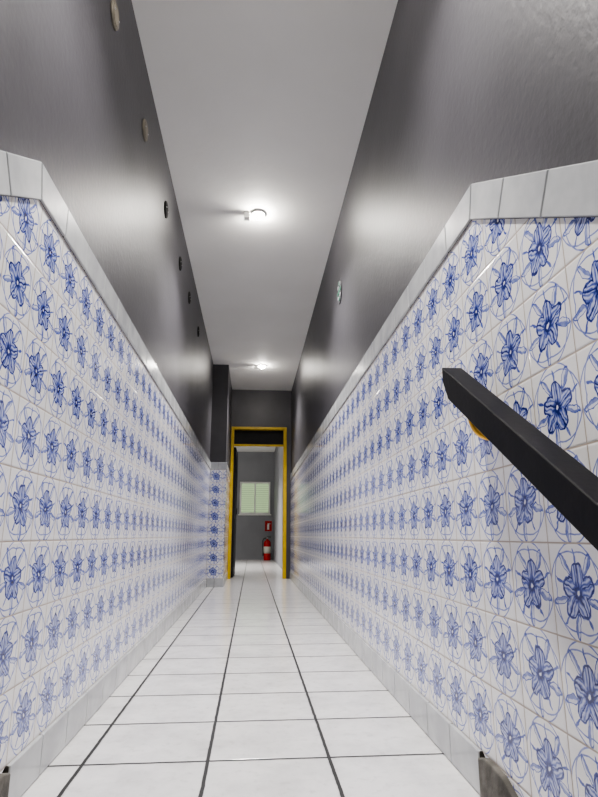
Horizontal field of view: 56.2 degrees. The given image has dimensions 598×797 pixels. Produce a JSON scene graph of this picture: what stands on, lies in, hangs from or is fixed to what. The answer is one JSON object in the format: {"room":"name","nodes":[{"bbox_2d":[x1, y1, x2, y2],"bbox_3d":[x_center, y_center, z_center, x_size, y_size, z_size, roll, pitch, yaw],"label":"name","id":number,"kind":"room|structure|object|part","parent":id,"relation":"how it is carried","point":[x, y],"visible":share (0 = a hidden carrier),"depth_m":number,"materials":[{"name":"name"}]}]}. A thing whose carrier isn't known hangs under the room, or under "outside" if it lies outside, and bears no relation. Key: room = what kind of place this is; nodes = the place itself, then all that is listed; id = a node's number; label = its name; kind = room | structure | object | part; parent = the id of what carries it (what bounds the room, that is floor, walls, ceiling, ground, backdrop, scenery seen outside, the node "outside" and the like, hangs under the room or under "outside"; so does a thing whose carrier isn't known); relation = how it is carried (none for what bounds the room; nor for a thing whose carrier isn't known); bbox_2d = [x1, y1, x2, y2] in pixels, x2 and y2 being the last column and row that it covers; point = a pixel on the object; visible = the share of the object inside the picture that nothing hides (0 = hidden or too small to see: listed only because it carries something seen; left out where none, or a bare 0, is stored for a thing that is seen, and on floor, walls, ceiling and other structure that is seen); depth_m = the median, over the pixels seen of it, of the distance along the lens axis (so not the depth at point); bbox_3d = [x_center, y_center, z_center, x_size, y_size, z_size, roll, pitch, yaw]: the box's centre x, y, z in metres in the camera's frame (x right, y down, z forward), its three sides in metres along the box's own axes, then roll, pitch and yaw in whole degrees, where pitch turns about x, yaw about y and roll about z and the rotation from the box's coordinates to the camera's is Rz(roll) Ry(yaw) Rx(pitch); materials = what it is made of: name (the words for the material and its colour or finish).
{"room":"hallway","nodes":[
{"label":"hallway","id":0,"kind":"room"},
{"bbox_2d":[0,0,212,459],"bbox_3d":[-0.850,0.804,2.831,0.120,4.584,10.800,1,-14,-5],"label":"wall","id":1,"kind":"structure","parent":0,"point":[76,96],"depth_m":2.09,"materials":[{"name":"grey paint"}]},
{"bbox_2d":[0,773,9,796],"bbox_3d":[-0.526,1.477,-0.528,0.022,2.116,3.163,1,-14,-5],"label":"trim","id":2,"kind":"structure","parent":1,"relation":"attached to","point":[4,777],"depth_m":1.22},
{"bbox_2d":[0,196,209,773],"bbox_3d":[-0.737,1.498,2.051,0.008,3.545,9.400,1,-14,-5],"label":"tile wainscot","id":3,"kind":"structure","parent":1,"relation":"attached to","point":[104,491],"depth_m":1.67,"materials":[{"name":"white tile"}]},
{"bbox_2d":[0,150,210,468],"bbox_3d":[-0.734,0.773,2.228,0.015,2.233,9.400,1,-14,-5],"label":"trim","id":4,"kind":"structure","parent":1,"relation":"attached to","point":[20,176],"depth_m":1.63,"materials":[{"name":"grey tile"}]},
{"bbox_2d":[2,572,227,796],"bbox_3d":[-0.839,1.695,4.610,0.216,0.098,6.935,1,-14,-5],"label":"baseboard","id":5,"kind":"structure","parent":1,"relation":"attached to","point":[26,767],"depth_m":1.77,"materials":[{"name":"grey tile"}]},
{"bbox_2d":[110,0,119,30],"bbox_3d":[-0.680,-1.422,2.078,0.014,0.100,0.100,1,-14,-5],"label":"junction","id":6,"kind":"object","parent":1,"relation":"attached to","point":[113,6],"visible":1,"depth_m":2.06,"materials":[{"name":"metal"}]},
{"bbox_2d":[142,119,148,141],"bbox_3d":[-0.729,-1.277,2.668,0.014,0.100,0.100,1,-14,-5],"label":"junction","id":7,"kind":"object","parent":1,"relation":"attached to","point":[144,123],"visible":1,"depth_m":2.64,"materials":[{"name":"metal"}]},
{"bbox_2d":[164,201,168,217],"bbox_3d":[-0.784,-1.119,3.317,0.014,0.100,0.100,1,-14,-5],"label":"junction","id":8,"kind":"object","parent":1,"relation":"attached to","point":[166,212],"visible":1,"depth_m":3.29,"materials":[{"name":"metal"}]},
{"bbox_2d":[179,257,181,270],"bbox_3d":[-0.839,-0.958,3.975,0.014,0.100,0.100,1,-14,-5],"label":"junction","id":9,"kind":"object","parent":1,"relation":"attached to","point":[180,258],"visible":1,"depth_m":3.95,"materials":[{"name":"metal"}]},
{"bbox_2d":[188,292,190,303],"bbox_3d":[-0.887,-0.818,4.547,0.014,0.100,0.100,1,-14,-5],"label":"junction","id":10,"kind":"object","parent":1,"relation":"attached to","point":[189,294],"visible":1,"depth_m":4.51,"materials":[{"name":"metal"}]},
{"bbox_2d":[206,364,231,586],"bbox_3d":[-1.076,1.059,7.660,0.200,2.784,1.292,1,-14,-5],"label":"wall pier","id":11,"kind":"object","parent":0,"point":[220,444],"depth_m":7.24,"materials":[{"name":"grey paint"}]},
{"bbox_2d":[206,469,229,578],"bbox_3d":[-1.068,1.680,7.504,0.200,1.307,1.300,1,-14,-5],"label":"tile wainscot","id":12,"kind":"structure","parent":11,"relation":"attached to","point":[219,487],"depth_m":6.90,"materials":[{"name":"white tile"}]},
{"bbox_2d":[211,462,230,477],"bbox_3d":[-1.064,1.000,7.665,0.205,0.089,1.301,1,-14,-5],"label":"trim","id":13,"kind":"structure","parent":11,"relation":"attached to","point":[214,465],"depth_m":7.04,"materials":[{"name":"grey tile"}]},
{"bbox_2d":[21,560,479,796],"bbox_3d":[-1.629,2.565,7.706,3.068,0.120,13.600,1,-14,-5],"label":"floor","id":14,"kind":"structure","parent":0,"point":[251,691],"depth_m":1.83,"materials":[{"name":"white tile"}]},
{"bbox_2d":[262,536,270,559],"bbox_3d":[-0.800,3.751,14.040,0.183,0.587,0.191,-7,-16,27],"label":"fire extinguisher","id":15,"kind":"object","parent":14,"relation":"on","point":[266,554],"visible":1,"depth_m":13.97,"materials":[{"name":"red metal"}]},
{"bbox_2d":[235,452,273,559],"bbox_3d":[-2.176,2.829,14.681,3.288,2.884,0.120,1,-14,-5],"label":"wall","id":16,"kind":"structure","parent":0,"point":[252,466],"depth_m":14.64,"materials":[{"name":"paint"}]},
{"bbox_2d":[238,482,270,514],"bbox_3d":[-1.155,2.626,14.708,0.860,0.870,0.090,1,-14,-5],"label":"window","id":17,"kind":"structure","parent":16,"relation":"in","point":[255,483],"depth_m":14.72,"materials":[{"name":"white plastic"}]},
{"bbox_3d":[-1.157,2.616,14.731,0.710,0.750,0.010,1,-14,-5],"label":"louvre glass","id":18,"kind":"part","parent":17,"relation":"part of","materials":[{"name":"green glass"}]},
{"bbox_2d":[265,521,271,530],"bbox_3d":[-0.800,3.327,14.607,0.180,0.260,0.011,1,-14,-5],"label":"fire extinguisher sign","id":19,"kind":"object","parent":16,"relation":"attached to","point":[268,524],"visible":1,"depth_m":14.61,"materials":[{"name":"red plastic"}]},
{"bbox_2d":[227,390,291,578],"bbox_3d":[-1.651,1.219,8.312,3.068,2.784,0.140,1,-14,-5],"label":"wall","id":20,"kind":"structure","parent":0,"point":[250,408],"depth_m":8.57,"materials":[{"name":"grey paint"}]},
{"bbox_2d":[231,447,237,576],"bbox_3d":[-1.006,1.756,8.700,0.060,1.905,0.700,1,-14,-4],"label":"leaf","id":21,"kind":"object","parent":20,"relation":"attached to","point":[235,470],"visible":0.89,"depth_m":8.46,"materials":[{"name":"grey paint"}]},
{"bbox_2d":[227,427,286,578],"bbox_3d":[-0.609,1.520,8.320,0.836,2.202,0.170,1,-14,-5],"label":"frame","id":22,"kind":"object","parent":20,"relation":"attached to","point":[284,429],"visible":0.94,"depth_m":8.32,"materials":[{"name":"yellow paint"}]},
{"bbox_2d":[234,430,282,444],"bbox_3d":[-0.615,0.598,8.572,0.748,0.214,0.020,1,-14,-5],"label":"transom panel","id":23,"kind":"object","parent":20,"relation":"in","point":[240,436],"depth_m":8.56,"materials":[{"name":"black glass"}]},
{"bbox_2d":[132,0,397,451],"bbox_3d":[-1.465,-0.696,6.555,3.288,0.100,17.640,1,-14,-5],"label":"ceiling","id":24,"kind":"structure","parent":0,"point":[263,105],"depth_m":3.19,"materials":[{"name":"paint"}]},
{"bbox_2d":[244,209,265,220],"bbox_3d":[-0.309,-1.268,3.900,0.151,0.050,0.103,1,-14,-5],"label":"ceiling lamp","id":25,"kind":"object","parent":24,"relation":"attached to","point":[257,214],"depth_m":3.88,"materials":[{"name":"white glass"}]},
{"bbox_2d":[254,364,265,368],"bbox_3d":[-0.511,-0.414,7.392,0.151,0.050,0.103,1,-14,-5],"label":"ceiling lamp","id":26,"kind":"object","parent":24,"relation":"attached to","point":[261,366],"depth_m":7.37,"materials":[{"name":"white glass"}]},
{"bbox_2d":[273,0,597,568],"bbox_3d":[0.109,1.609,6.123,0.130,4.584,17.400,1,-14,-5],"label":"wall","id":27,"kind":"structure","parent":0,"point":[466,93],"depth_m":1.86,"materials":[{"name":"grey paint"}]},
{"bbox_2d":[337,279,341,303],"bbox_3d":[0.276,-0.731,3.828,0.008,0.170,0.170,1,-14,-5],"label":"wall sign","id":28,"kind":"object","parent":27,"relation":"attached to","point":[339,294],"visible":1,"depth_m":3.80,"materials":[{"name":"grey paint"}]},
{"bbox_2d":[290,572,484,793],"bbox_3d":[0.156,1.714,4.689,0.018,0.097,6.935,1,-14,-5],"label":"baseboard","id":29,"kind":"structure","parent":27,"relation":"attached to","point":[456,746],"depth_m":1.86,"materials":[{"name":"grey tile"}]},
{"bbox_2d":[290,217,597,796],"bbox_3d":[0.314,1.673,2.767,0.008,3.545,10.700,1,-14,-5],"label":"tile wainscot","id":30,"kind":"structure","parent":27,"relation":"attached to","point":[411,526],"depth_m":1.37,"materials":[{"name":"white tile"}]},
{"bbox_2d":[290,160,597,479],"bbox_3d":[0.311,0.949,2.944,0.015,2.233,10.700,1,-14,-5],"label":"trim","id":31,"kind":"structure","parent":27,"relation":"attached to","point":[568,191],"depth_m":1.31,"materials":[{"name":"grey tile"}]},
{"bbox_2d":[478,757,517,796],"bbox_3d":[0.565,1.498,-0.442,0.022,2.116,3.163,1,-14,-5],"label":"trim","id":32,"kind":"structure","parent":27,"relation":"attached to","point":[494,782],"depth_m":1.25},
{"bbox_2d":[442,368,597,550],"bbox_3d":[0.509,0.458,-0.069,0.099,1.732,2.600,1,-14,-5],"label":"handrail","id":33,"kind":"object","parent":27,"relation":"attached to","point":[568,485],"visible":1,"depth_m":0.95,"materials":[{"name":"black paint"}]},
{"bbox_3d":[0.419,0.056,1.261,0.077,0.079,0.013,1,-14,-5],"label":"bracket arm","id":34,"kind":"part","parent":33,"relation":"part of","materials":[{"name":"gold metal"}]}
]}

